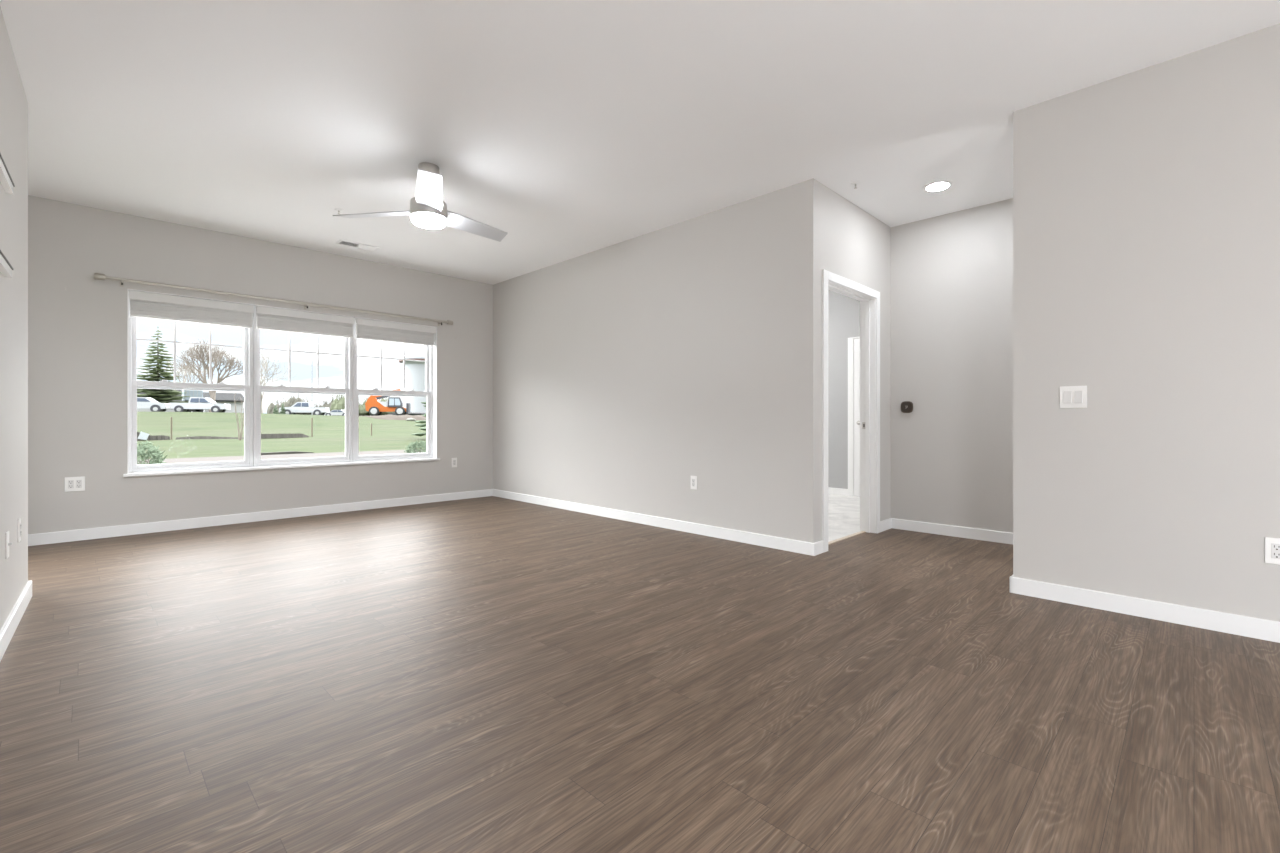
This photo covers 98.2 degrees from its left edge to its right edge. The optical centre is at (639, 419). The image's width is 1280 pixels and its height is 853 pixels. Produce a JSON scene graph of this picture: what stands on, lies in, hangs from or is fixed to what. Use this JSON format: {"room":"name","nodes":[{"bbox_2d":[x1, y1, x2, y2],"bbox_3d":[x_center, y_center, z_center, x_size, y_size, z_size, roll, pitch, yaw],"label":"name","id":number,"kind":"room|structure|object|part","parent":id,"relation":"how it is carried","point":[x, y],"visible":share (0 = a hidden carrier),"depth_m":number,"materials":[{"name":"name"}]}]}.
{"room":"empty living room","nodes":[
{"label":"empty living room","id":0,"kind":"room"},
{"bbox_2d":[0,7,27,629],"bbox_3d":[-0.590,-0.338,-0.321,0.569,2.845,8.801,0,0,-43],"label":"wall","id":1,"kind":"structure","parent":0,"point":[13,100],"depth_m":2.63,"materials":[{"name":"beige paint"}]},
{"bbox_2d":[0,250,12,277],"bbox_3d":[-2.582,-0.652,2.228,0.026,0.042,0.621,0,0,-43],"label":"wall rail","id":2,"kind":"object","parent":1,"relation":"attached to","point":[6,269],"visible":1,"depth_m":2.34,"materials":[{"name":"white wood"}]},
{"bbox_2d":[0,153,14,193],"bbox_3d":[-2.611,-1.036,2.259,0.026,0.042,0.621,0,0,-43],"label":"wall rail","id":3,"kind":"object","parent":1,"relation":"attached to","point":[6,180],"visible":1,"depth_m":2.36,"materials":[{"name":"white metal"}]},
{"bbox_2d":[5,531,11,558],"bbox_3d":[-2.832,0.560,2.488,0.018,0.117,0.070,0,0,-43],"label":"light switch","id":4,"kind":"object","parent":1,"relation":"attached to","point":[7,544],"visible":1,"depth_m":2.47,"materials":[{"name":"white plastic"}]},
{"bbox_3d":[-2.837,0.560,2.484,0.006,0.117,0.070,0,0,-43],"label":"plate","id":5,"kind":"part","parent":4,"relation":"part of","materials":[{"name":"white plastic"}]},
{"bbox_2d":[0,580,31,660],"bbox_3d":[-0.388,0.940,-0.109,0.015,0.090,8.799,0,0,-43],"label":"baseboard","id":6,"kind":"structure","parent":1,"relation":"attached to","point":[7,631],"depth_m":2.59,"materials":[{"name":"white paint"}]},
{"bbox_2d":[17,517,20,542],"bbox_3d":[-3.116,0.552,2.783,0.009,0.117,0.070,0,0,-43],"label":"wall outlet","id":7,"kind":"object","parent":1,"relation":"attached to","point":[19,519],"visible":1,"depth_m":2.77,"materials":[{"name":"white plastic"}]},
{"bbox_2d":[28,195,492,533],"bbox_3d":[-1.948,-0.338,7.315,8.810,2.845,0.200,0,0,-45],"label":"wall","id":8,"kind":"structure","parent":0,"point":[78,335],"depth_m":4.95,"materials":[{"name":"beige paint"}]},
{"bbox_2d":[65,476,84,491],"bbox_3d":[-4.603,0.522,4.512,0.116,0.117,0.009,0,0,-45],"label":"wall outlet","id":9,"kind":"object","parent":8,"relation":"attached to","point":[71,483],"visible":1,"depth_m":4.51,"materials":[{"name":"white plastic"}]},
{"bbox_2d":[68,480,73,488],"bbox_3d":[-4.618,0.522,4.495,0.004,0.066,0.033,0,0,45],"label":"receptacle","id":10,"kind":"object","parent":9,"relation":"attached to","point":[70,482],"depth_m":4.49,"materials":[{"name":"white plastic"}]},
{"bbox_2d":[76,480,81,487],"bbox_3d":[-4.585,0.522,4.527,0.004,0.066,0.033,0,0,45],"label":"receptacle","id":11,"kind":"object","parent":9,"relation":"attached to","point":[78,482],"depth_m":4.53,"materials":[{"name":"white plastic"}]},
{"bbox_2d":[28,489,492,545],"bbox_3d":[-3.405,0.940,5.706,4.235,0.090,0.015,0,0,-45],"label":"baseboard","id":12,"kind":"structure","parent":8,"relation":"attached to","point":[151,527],"depth_m":5.24,"materials":[{"name":"white paint"}]},
{"bbox_2d":[94,273,452,325],"bbox_3d":[-3.392,-1.170,5.651,3.099,0.072,0.111,0,0,-45],"label":"curtain rod","id":13,"kind":"object","parent":8,"relation":"attached to","point":[99,276],"visible":1,"depth_m":5.37,"materials":[{"name":"silver metal"}]},
{"bbox_2d":[123,458,439,476],"bbox_3d":[-3.443,0.472,5.735,2.796,0.024,0.140,0,0,-45],"label":"window sill","id":14,"kind":"structure","parent":8,"relation":"attached to","point":[418,459],"depth_m":5.46,"materials":[{"name":"white paint"}]},
{"bbox_2d":[128,289,436,472],"bbox_3d":[-3.483,-0.332,5.775,2.740,1.583,0.188,0,0,-45],"label":"window","id":15,"kind":"structure","parent":8,"relation":"in","point":[133,384],"depth_m":5.20,"materials":[{"name":"white plastic"}]},
{"bbox_3d":[-4.179,-0.683,5.180,0.853,0.807,0.032,0,0,-45],"label":"sash","id":16,"kind":"part","parent":15,"relation":"part of","materials":[{"name":"white plastic"}]},
{"bbox_3d":[-4.153,0.044,5.154,0.853,0.776,0.034,0,0,-45],"label":"sash","id":17,"kind":"part","parent":15,"relation":"part of","materials":[{"name":"white plastic"}]},
{"bbox_2d":[129,290,253,327],"bbox_3d":[-4.088,-1.005,5.088,0.891,0.218,0.065,0,0,-45],"label":"window blind","id":18,"kind":"object","parent":15,"relation":"attached to","point":[142,304],"visible":1,"depth_m":5.05,"materials":[{"name":"white fabric"}]},
{"bbox_3d":[-4.093,-0.904,5.092,0.875,0.016,0.050,0,0,-45],"label":"rail","id":19,"kind":"part","parent":18,"relation":"part of","materials":[{"name":"white plastic"}]},
{"bbox_2d":[256,306,354,337],"bbox_3d":[-3.442,-1.005,5.734,0.889,0.218,0.065,0,0,-45],"label":"window blind","id":20,"kind":"object","parent":15,"relation":"attached to","point":[268,318],"visible":1,"depth_m":5.69,"materials":[{"name":"white fabric"}]},
{"bbox_3d":[-3.446,-0.904,5.739,0.873,0.016,0.050,0,0,-45],"label":"rail","id":21,"kind":"part","parent":20,"relation":"part of","materials":[{"name":"white plastic"}]},
{"bbox_2d":[356,318,435,345],"bbox_3d":[-2.795,-1.005,6.381,0.891,0.218,0.065,0,0,-45],"label":"window blind","id":22,"kind":"object","parent":15,"relation":"attached to","point":[367,329],"visible":1,"depth_m":6.33,"materials":[{"name":"white fabric"}]},
{"bbox_3d":[-2.800,-0.904,6.385,0.875,0.016,0.050,0,0,-45],"label":"rail","id":23,"kind":"part","parent":22,"relation":"part of","materials":[{"name":"white plastic"}]},
{"bbox_2d":[253,307,352,466],"bbox_3d":[-3.517,-0.329,5.810,0.911,1.577,0.090,0,0,-45],"label":"window","id":24,"kind":"structure","parent":8,"relation":"in","point":[347,390],"depth_m":5.76,"materials":[{"name":"white plastic"}]},
{"bbox_3d":[-3.533,-0.683,5.826,0.853,0.807,0.032,0,0,-45],"label":"sash","id":25,"kind":"part","parent":24,"relation":"part of","materials":[{"name":"white plastic"}]},
{"bbox_3d":[-3.507,0.044,5.800,0.853,0.776,0.034,0,0,-45],"label":"sash","id":26,"kind":"part","parent":24,"relation":"part of","materials":[{"name":"white plastic"}]},
{"bbox_2d":[353,319,432,461],"bbox_3d":[-2.871,-0.329,6.455,0.911,1.577,0.090,0,0,-45],"label":"window","id":27,"kind":"structure","parent":8,"relation":"in","point":[428,393],"depth_m":6.46,"materials":[{"name":"white plastic"}]},
{"bbox_3d":[-2.888,-0.683,6.472,0.853,0.807,0.032,0,0,-45],"label":"sash","id":28,"kind":"part","parent":27,"relation":"part of","materials":[{"name":"white plastic"}]},
{"bbox_3d":[-2.861,0.044,6.446,0.853,0.776,0.034,0,0,-45],"label":"sash","id":29,"kind":"part","parent":27,"relation":"part of","materials":[{"name":"white plastic"}]},
{"bbox_2d":[452,458,456,466],"bbox_3d":[-2.288,0.524,6.827,0.070,0.117,0.009,0,0,-45],"label":"wall outlet","id":30,"kind":"object","parent":8,"relation":"attached to","point":[454,460],"visible":1,"depth_m":6.83,"materials":[{"name":"white plastic"}]},
{"bbox_2d":[0,494,1279,852],"bbox_3d":[1.449,1.033,3.040,7.931,0.104,10.850,0,0,-45],"label":"floor","id":31,"kind":"structure","parent":0,"point":[489,674],"depth_m":1.95,"materials":[{"name":"brown wood"}]},
{"bbox_2d":[0,0,1279,284],"bbox_3d":[1.665,-1.835,3.284,9.400,0.150,11.090,0,0,-45],"label":"ceiling","id":32,"kind":"structure","parent":0,"point":[569,129],"depth_m":3.09,"materials":[{"name":"white paint"}]},
{"bbox_2d":[336,240,379,251],"bbox_3d":[-2.839,-1.754,5.583,0.370,0.010,0.160,0,0,-45],"label":"ceiling vent","id":33,"kind":"object","parent":32,"relation":"in","point":[340,242],"visible":1,"depth_m":5.57,"materials":[{"name":"white metal"}]},
{"bbox_2d":[333,162,507,241],"bbox_3d":[-1.364,-1.554,3.891,1.127,0.413,1.207,0,0,-45],"label":"ceiling fan","id":34,"kind":"object","parent":32,"relation":"hanging from","point":[427,210],"visible":1,"depth_m":3.79,"materials":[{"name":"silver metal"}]},
{"bbox_3d":[-1.849,-1.448,3.913,0.593,0.045,0.166,0,0,10],"label":"blade","id":35,"kind":"part","parent":34,"relation":"part of","materials":[{"name":"silver metal"}]},
{"bbox_3d":[-1.334,-1.448,3.494,0.166,0.045,0.593,0,0,-20],"label":"blade","id":36,"kind":"part","parent":34,"relation":"part of","materials":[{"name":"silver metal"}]},
{"bbox_3d":[-1.239,-1.448,4.161,0.166,0.045,0.593,0,0,38],"label":"blade","id":37,"kind":"part","parent":34,"relation":"part of","materials":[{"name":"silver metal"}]},
{"bbox_2d":[851,182,859,188],"bbox_3d":[1.604,-1.742,4.123,0.068,0.036,0.068,0,0,-45],"label":"sprinkler","id":38,"kind":"object","parent":32,"relation":"attached to","point":[853,183],"visible":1,"depth_m":4.12,"materials":[{"name":"white paint"}]},
{"bbox_2d":[923,181,951,191],"bbox_3d":[2.241,-1.756,4.172,0.192,0.008,0.192,0,0,-45],"label":"recessed light","id":39,"kind":"object","parent":32,"relation":"in","point":[940,185],"visible":1,"depth_m":4.16,"materials":[{"name":"white paint"}]},
{"bbox_2d":[493,184,797,539],"bbox_3d":[-0.325,-0.338,5.706,0.120,2.845,4.370,0,0,-45],"label":"wall","id":40,"kind":"structure","parent":0,"point":[626,372],"depth_m":5.08,"materials":[{"name":"beige paint"}]},
{"bbox_2d":[493,489,814,555],"bbox_3d":[-0.320,0.940,5.606,0.015,0.090,4.490,0,0,-45],"label":"baseboard","id":41,"kind":"structure","parent":40,"relation":"attached to","point":[808,548],"depth_m":4.95,"materials":[{"name":"white paint"}]},
{"bbox_2d":[691,476,696,489],"bbox_3d":[0.467,0.545,4.823,0.070,0.117,0.009,0,0,45],"label":"wall outlet","id":42,"kind":"object","parent":40,"relation":"attached to","point":[693,478],"visible":1,"depth_m":4.81,"materials":[{"name":"white plastic"}]},
{"bbox_2d":[828,290,859,488],"bbox_3d":[2.333,-0.388,7.679,0.120,2.745,3.640,0,0,-45],"label":"wall","id":43,"kind":"structure","parent":0,"point":[843,311],"depth_m":7.31,"materials":[{"name":"grey paint"}]},
{"bbox_2d":[828,487,847,494],"bbox_3d":[1.856,0.943,8.061,0.015,0.085,2.424,0,0,-45],"label":"baseboard","id":44,"kind":"structure","parent":43,"relation":"attached to","point":[839,491],"depth_m":7.30,"materials":[{"name":"white paint"}]},
{"bbox_2d":[848,337,859,495],"bbox_3d":[3.013,-0.040,6.856,0.084,2.050,0.915,0,0,-45],"label":"door","id":45,"kind":"structure","parent":43,"relation":"in","point":[853,342],"depth_m":7.13,"materials":[{"name":"white paint"}]},
{"bbox_2d":[798,178,890,542],"bbox_3d":[1.777,-0.338,4.633,1.575,2.845,0.120,0,0,-45],"label":"wall","id":46,"kind":"structure","parent":0,"point":[836,236],"depth_m":4.12,"materials":[{"name":"beige paint"}]},
{"bbox_2d":[815,540,823,555],"bbox_3d":[1.313,0.940,4.075,0.130,0.090,0.015,0,0,-45],"label":"baseboard","id":47,"kind":"structure","parent":46,"relation":"attached to","point":[819,546],"depth_m":4.07,"materials":[{"name":"white paint"}]},
{"bbox_2d":[828,531,864,544],"bbox_3d":[1.656,0.982,4.566,0.900,0.006,0.035,0,0,-45],"label":"trim","id":48,"kind":"structure","parent":46,"relation":"attached to","point":[860,532],"depth_m":4.62,"materials":[{"name":"beige wood"}]},
{"bbox_2d":[822,269,879,551],"bbox_3d":[1.680,-0.068,4.536,1.041,2.105,0.156,0,0,-45],"label":"doorway","id":49,"kind":"structure","parent":46,"relation":"in","point":[827,276],"depth_m":4.28,"materials":[{"name":"white paint"}]},
{"bbox_2d":[828,281,874,532],"bbox_3d":[1.683,-0.043,4.540,0.940,2.055,0.120,0,0,-45],"label":"door frame","id":50,"kind":"structure","parent":46,"relation":"attached to","point":[867,302],"depth_m":4.84,"materials":[{"name":"white paint"}]},
{"bbox_2d":[880,518,891,531],"bbox_3d":[2.191,0.940,4.952,0.269,0.090,0.015,0,0,-45],"label":"baseboard","id":51,"kind":"structure","parent":46,"relation":"attached to","point":[886,524],"depth_m":4.94,"materials":[{"name":"white paint"}]},
{"bbox_2d":[891,198,1012,532],"bbox_3d":[4.511,-0.338,2.927,0.120,2.845,6.160,0,0,-45],"label":"wall","id":52,"kind":"structure","parent":0,"point":[952,273],"depth_m":4.68,"materials":[{"name":"beige paint"}]},
{"bbox_2d":[901,401,912,412],"bbox_3d":[2.385,-0.115,4.948,0.030,0.104,0.104,0,0,-45],"label":"thermostat","id":53,"kind":"object","parent":52,"relation":"attached to","point":[906,406],"visible":1,"depth_m":4.93,"materials":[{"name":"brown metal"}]},
{"bbox_2d":[891,518,1012,543],"bbox_3d":[4.464,0.940,2.880,0.015,0.090,6.160,0,0,-45],"label":"baseboard","id":54,"kind":"structure","parent":52,"relation":"attached to","point":[925,527],"depth_m":4.68,"materials":[{"name":"white paint"}]},
{"bbox_2d":[1013,23,1279,621],"bbox_3d":[3.917,-0.338,1.464,0.120,2.845,4.930,0,0,-45],"label":"wall","id":55,"kind":"structure","parent":0,"point":[1146,201],"depth_m":2.75,"materials":[{"name":"beige paint"}]},
{"bbox_2d":[1060,386,1086,407],"bbox_3d":[2.319,-0.123,2.967,0.116,0.117,0.015,0,0,45],"label":"light switch","id":56,"kind":"object","parent":55,"relation":"attached to","point":[1070,396],"visible":1,"depth_m":2.97,"materials":[{"name":"white plastic"}]},
{"bbox_2d":[1010,576,1279,642],"bbox_3d":[3.864,0.940,1.421,0.015,0.090,4.945,0,0,-45],"label":"baseboard","id":57,"kind":"structure","parent":55,"relation":"attached to","point":[1258,628],"depth_m":2.74,"materials":[{"name":"white paint"}]},
{"bbox_2d":[1265,537,1279,564],"bbox_3d":[2.845,0.583,2.445,0.116,0.117,0.009,0,0,45],"label":"wall outlet","id":58,"kind":"object","parent":55,"relation":"attached to","point":[1272,545],"visible":1,"depth_m":2.47,"materials":[{"name":"white plastic"}]},
{"bbox_2d":[1271,543,1279,558],"bbox_3d":[2.827,0.583,2.459,0.033,0.066,0.004,0,0,45],"label":"receptacle","id":59,"kind":"object","parent":58,"relation":"attached to","point":[1275,547],"depth_m":2.46,"materials":[{"name":"white plastic"}]},
{"label":"outside","id":60,"kind":"structure","parent":0,"visible":0},
{"bbox_2d":[137,411,425,459],"bbox_3d":[-47.376,0.240,157.685,276.000,2.190,350.000,0,0,-45],"label":"lawn","id":61,"kind":"structure","parent":60,"point":[328,430],"depth_m":40.24,"materials":[{"name":"green plant"}]},
{"bbox_2d":[137,432,148,439],"bbox_3d":[-26.476,0.841,29.541,0.480,0.460,0.020,0,0,-45],"label":"paper notice","id":62,"kind":"object","parent":61,"relation":"on","point":[142,435],"visible":0.86,"depth_m":29.53,"materials":[{"name":"white paper"}]},
{"bbox_2d":[137,440,165,464],"bbox_3d":[-11.722,0.908,13.039,0.974,0.906,0.975,0,0,-2],"label":"round shrub","id":63,"kind":"object","parent":61,"relation":"on","point":[154,453],"visible":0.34,"depth_m":13.03,"materials":[{"name":"green plant"}]},
{"bbox_2d":[137,432,169,440],"bbox_3d":[-26.557,0.862,29.992,1.705,0.526,0.388,0,0,-45],"label":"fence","id":64,"kind":"object","parent":61,"relation":"on","point":[150,437],"visible":0.48,"depth_m":30.16,"materials":[{"name":"wood"}]},
{"bbox_2d":[137,397,170,411],"bbox_3d":[-56.210,-1.695,62.564,4.710,1.760,1.888,0,0,-25],"label":"parked car","id":65,"kind":"object","parent":61,"relation":"on","point":[153,405],"visible":0.52,"depth_m":62.23,"materials":[{"name":"white paint"}]},
{"bbox_2d":[137,388,181,411],"bbox_3d":[-71.391,-2.877,81.344,6.681,4.244,9.000,0,0,-45],"label":"house","id":66,"kind":"structure","parent":61,"relation":"on","point":[139,410],"depth_m":78.57,"materials":[{"name":"white"}]},
{"bbox_2d":[137,327,190,402],"bbox_3d":[-60.622,-6.283,69.474,6.384,10.956,6.561,0,0,-45],"label":"spruce tree","id":67,"kind":"object","parent":61,"relation":"on","point":[160,395],"visible":0.81,"depth_m":69.18,"materials":[{"name":"green plant"}]},
{"bbox_2d":[160,357,214,382],"bbox_3d":[-63.479,-4.867,77.609,5.747,8.134,6.221,0,0,-45],"label":"leafless tree","id":68,"kind":"object","parent":61,"relation":"on","point":[181,369],"visible":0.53,"depth_m":77.50,"materials":[{"name":"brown plant"}]},
{"bbox_2d":[182,390,203,411],"bbox_3d":[-60.140,-2.752,74.465,2.126,3.793,2.440,0,0,-45],"label":"box trailer","id":69,"kind":"object","parent":61,"relation":"on","point":[193,393],"visible":0.32,"depth_m":73.61,"materials":[{"name":"white metal"}]},
{"bbox_2d":[169,397,230,411],"bbox_3d":[-53.185,-1.795,67.000,5.710,1.960,1.938,0,0,-20],"label":"parked car","id":70,"kind":"object","parent":61,"relation":"on","point":[194,402],"visible":0.87,"depth_m":66.36,"materials":[{"name":"white paint"}]},
{"bbox_2d":[171,339,242,411],"bbox_3d":[-54.318,-5.505,70.331,7.741,9.501,8.337,0,0,-45],"label":"leafless tree","id":71,"kind":"object","parent":61,"relation":"on","point":[218,353],"visible":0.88,"depth_m":69.80,"materials":[{"name":"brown plant"}]},
{"bbox_2d":[176,436,243,439],"bbox_3d":[-24.637,1.025,31.911,3.215,0.200,0.388,0,0,-45],"label":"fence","id":72,"kind":"object","parent":61,"relation":"on","point":[191,437],"visible":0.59,"depth_m":31.65,"materials":[{"name":"wood"}]},
{"bbox_2d":[203,392,243,412],"bbox_3d":[-61.649,-2.328,81.187,5.197,3.345,9.000,0,0,-45],"label":"garage","id":73,"kind":"structure","parent":61,"relation":"on","point":[224,398],"depth_m":79.27,"materials":[{"name":"white"}]},
{"bbox_2d":[234,392,243,439],"bbox_3d":[-22.525,-0.281,31.190,0.768,2.902,0.838,0,0,13],"label":"sapling","id":74,"kind":"object","parent":61,"relation":"on","point":[242,423],"visible":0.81,"depth_m":31.18,"materials":[{"name":"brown plant"}]},
{"bbox_3d":[-22.503,-0.281,30.980,0.253,2.901,0.438,0,0,-28],"label":"stem","id":75,"kind":"part","parent":74,"relation":"part of","materials":[{"name":"grey plant"}]},
{"bbox_3d":[-22.628,-0.282,31.477,0.285,2.900,0.476,0,0,-45],"label":"stem","id":76,"kind":"part","parent":74,"relation":"part of","materials":[{"name":"grey plant"}]},
{"bbox_3d":[-22.322,-0.280,31.178,0.370,2.900,0.109,0,0,15],"label":"stem","id":77,"kind":"part","parent":74,"relation":"part of","materials":[{"name":"grey plant"}]},
{"bbox_2d":[234,350,294,412],"bbox_3d":[-59.264,-6.151,87.494,9.441,11.238,11.900,0,0,-45],"label":"leafless tree","id":78,"kind":"object","parent":61,"relation":"on","point":[268,355],"visible":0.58,"depth_m":87.35,"materials":[{"name":"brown plant"}]},
{"bbox_2d":[273,405,278,413],"bbox_3d":[-47.128,-1.197,71.657,0.868,1.542,0.982,0,0,-45],"label":"evergreen","id":79,"kind":"object","parent":61,"relation":"on","point":[275,410],"visible":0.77,"depth_m":71.54,"materials":[{"name":"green plant"}]},
{"bbox_2d":[280,403,285,413],"bbox_3d":[-47.221,-1.307,73.269,0.968,1.841,0.863,0,0,-45],"label":"evergreen","id":80,"kind":"object","parent":61,"relation":"on","point":[282,409],"visible":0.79,"depth_m":73.14,"materials":[{"name":"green plant"}]},
{"bbox_2d":[261,433,308,438],"bbox_3d":[-22.219,0.980,34.330,3.030,0.290,0.388,0,0,-45],"label":"fence","id":81,"kind":"object","parent":61,"relation":"on","point":[297,435],"visible":0.78,"depth_m":34.36,"materials":[{"name":"wood"}]},
{"bbox_2d":[261,451,312,454],"bbox_3d":[-13.752,1.285,21.462,2.200,0.120,0.240,0,0,-45],"label":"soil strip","id":82,"kind":"object","parent":61,"relation":"on","point":[287,452],"visible":0.53,"depth_m":21.35,"materials":[{"name":"soil"}]},
{"bbox_2d":[279,402,329,414],"bbox_3d":[-45.853,-1.501,75.779,5.710,1.960,1.988,0,0,-15],"label":"pickup truck","id":83,"kind":"object","parent":61,"relation":"on","point":[298,407],"visible":0.8,"depth_m":75.03,"materials":[{"name":"white paint"}]},
{"bbox_2d":[267,393,342,415],"bbox_3d":[-99.618,-4.626,168.968,22.974,8.638,13.949,0,0,-45],"label":"woodland","id":84,"kind":"object","parent":61,"relation":"on","point":[291,401],"visible":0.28,"depth_m":162.93,"materials":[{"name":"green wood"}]},
{"bbox_2d":[311,377,312,414],"bbox_3d":[-52.592,-5.113,88.829,0.440,9.336,0.440,0,0,-45],"label":"pole","id":85,"kind":"object","parent":61,"relation":"on","point":[311,377],"visible":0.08,"depth_m":88.80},
{"bbox_2d":[311,418,312,436],"bbox_3d":[-21.352,0.562,36.065,0.070,1.384,0.070,0,0,-45],"label":"stake","id":86,"kind":"object","parent":61,"relation":"on","point":[311,418],"visible":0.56,"depth_m":36.04,"materials":[{"name":"brown wood"}]},
{"bbox_2d":[325,410,344,415],"bbox_3d":[-53.908,-1.105,98.837,4.510,1.420,1.788,0,0,-15],"label":"parked car","id":87,"kind":"object","parent":61,"relation":"on","point":[333,412],"visible":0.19,"depth_m":98.04,"materials":[{"name":"white paint"}]},
{"bbox_2d":[331,394,404,415],"bbox_3d":[-79.079,-4.594,161.139,19.454,8.571,14.233,0,0,-45],"label":"woodland","id":88,"kind":"object","parent":61,"relation":"on","point":[337,404],"visible":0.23,"depth_m":155.41,"materials":[{"name":"green plant"}]},
{"bbox_2d":[365,389,410,415],"bbox_3d":[-37.134,-2.595,81.668,5.900,4.000,2.350,0,0,-13],"label":"telehandler","id":89,"kind":"object","parent":61,"relation":"on","point":[373,405],"visible":0.97,"depth_m":80.92,"materials":[{"name":"orange paint"}]},
{"bbox_3d":[-36.291,-2.645,80.905,0.700,1.000,0.035,0,0,-13],"label":"cab pane","id":90,"kind":"part","parent":89,"relation":"part of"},
{"bbox_3d":[-35.477,-2.645,81.093,0.770,1.000,0.035,0,0,-13],"label":"cab pane","id":91,"kind":"part","parent":89,"relation":"part of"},
{"bbox_2d":[366,414,425,419],"bbox_3d":[-30.408,-0.298,73.183,10.444,0.841,13.500,0,0,-45],"label":"bank","id":92,"kind":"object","parent":61,"relation":"on","point":[385,417],"visible":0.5,"depth_m":68.75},
{"bbox_2d":[388,412,425,415],"bbox_3d":[-46.030,-0.979,115.190,8.875,1.288,9.000,0,0,-45],"label":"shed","id":93,"kind":"object","parent":61,"relation":"on","point":[412,413],"visible":0.13,"depth_m":111.63,"materials":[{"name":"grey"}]},
{"bbox_2d":[399,351,425,411],"bbox_3d":[-102.457,-16.505,265.239,23.939,32.581,23.939,0,0,-45],"label":"water tower","id":94,"kind":"structure","parent":61,"relation":"on","point":[414,370],"depth_m":256.36,"materials":[{"name":"metal"}]},
{"bbox_3d":[-102.457,-29.205,265.239,23.460,7.182,23.460,0,0,-45],"label":"tank","id":95,"kind":"part","parent":94,"relation":"part of","materials":[{"name":"metal"}]},
{"bbox_2d":[404,440,425,452],"bbox_3d":[-8.040,1.023,20.230,1.254,0.687,1.232,0,0,-45],"label":"round shrub","id":96,"kind":"object","parent":61,"relation":"on","point":[413,446],"visible":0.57,"depth_m":20.02,"materials":[{"name":"green plant"}]},
{"bbox_2d":[411,402,425,435],"bbox_3d":[-13.206,-1.192,34.920,2.239,4.877,2.515,0,0,-26],"label":"young pine","id":97,"kind":"object","parent":61,"relation":"on","point":[422,425],"visible":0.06,"depth_m":34.53,"materials":[{"name":"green plant"}]},
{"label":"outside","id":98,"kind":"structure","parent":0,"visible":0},
{"bbox_2d":[137,449,425,464],"bbox_3d":[-9.263,1.327,23.405,100.000,0.035,3.000,0,0,-45],"label":"footpath","id":99,"kind":"structure","parent":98,"point":[332,454],"depth_m":19.89,"materials":[{"name":"concrete"}]}
]}

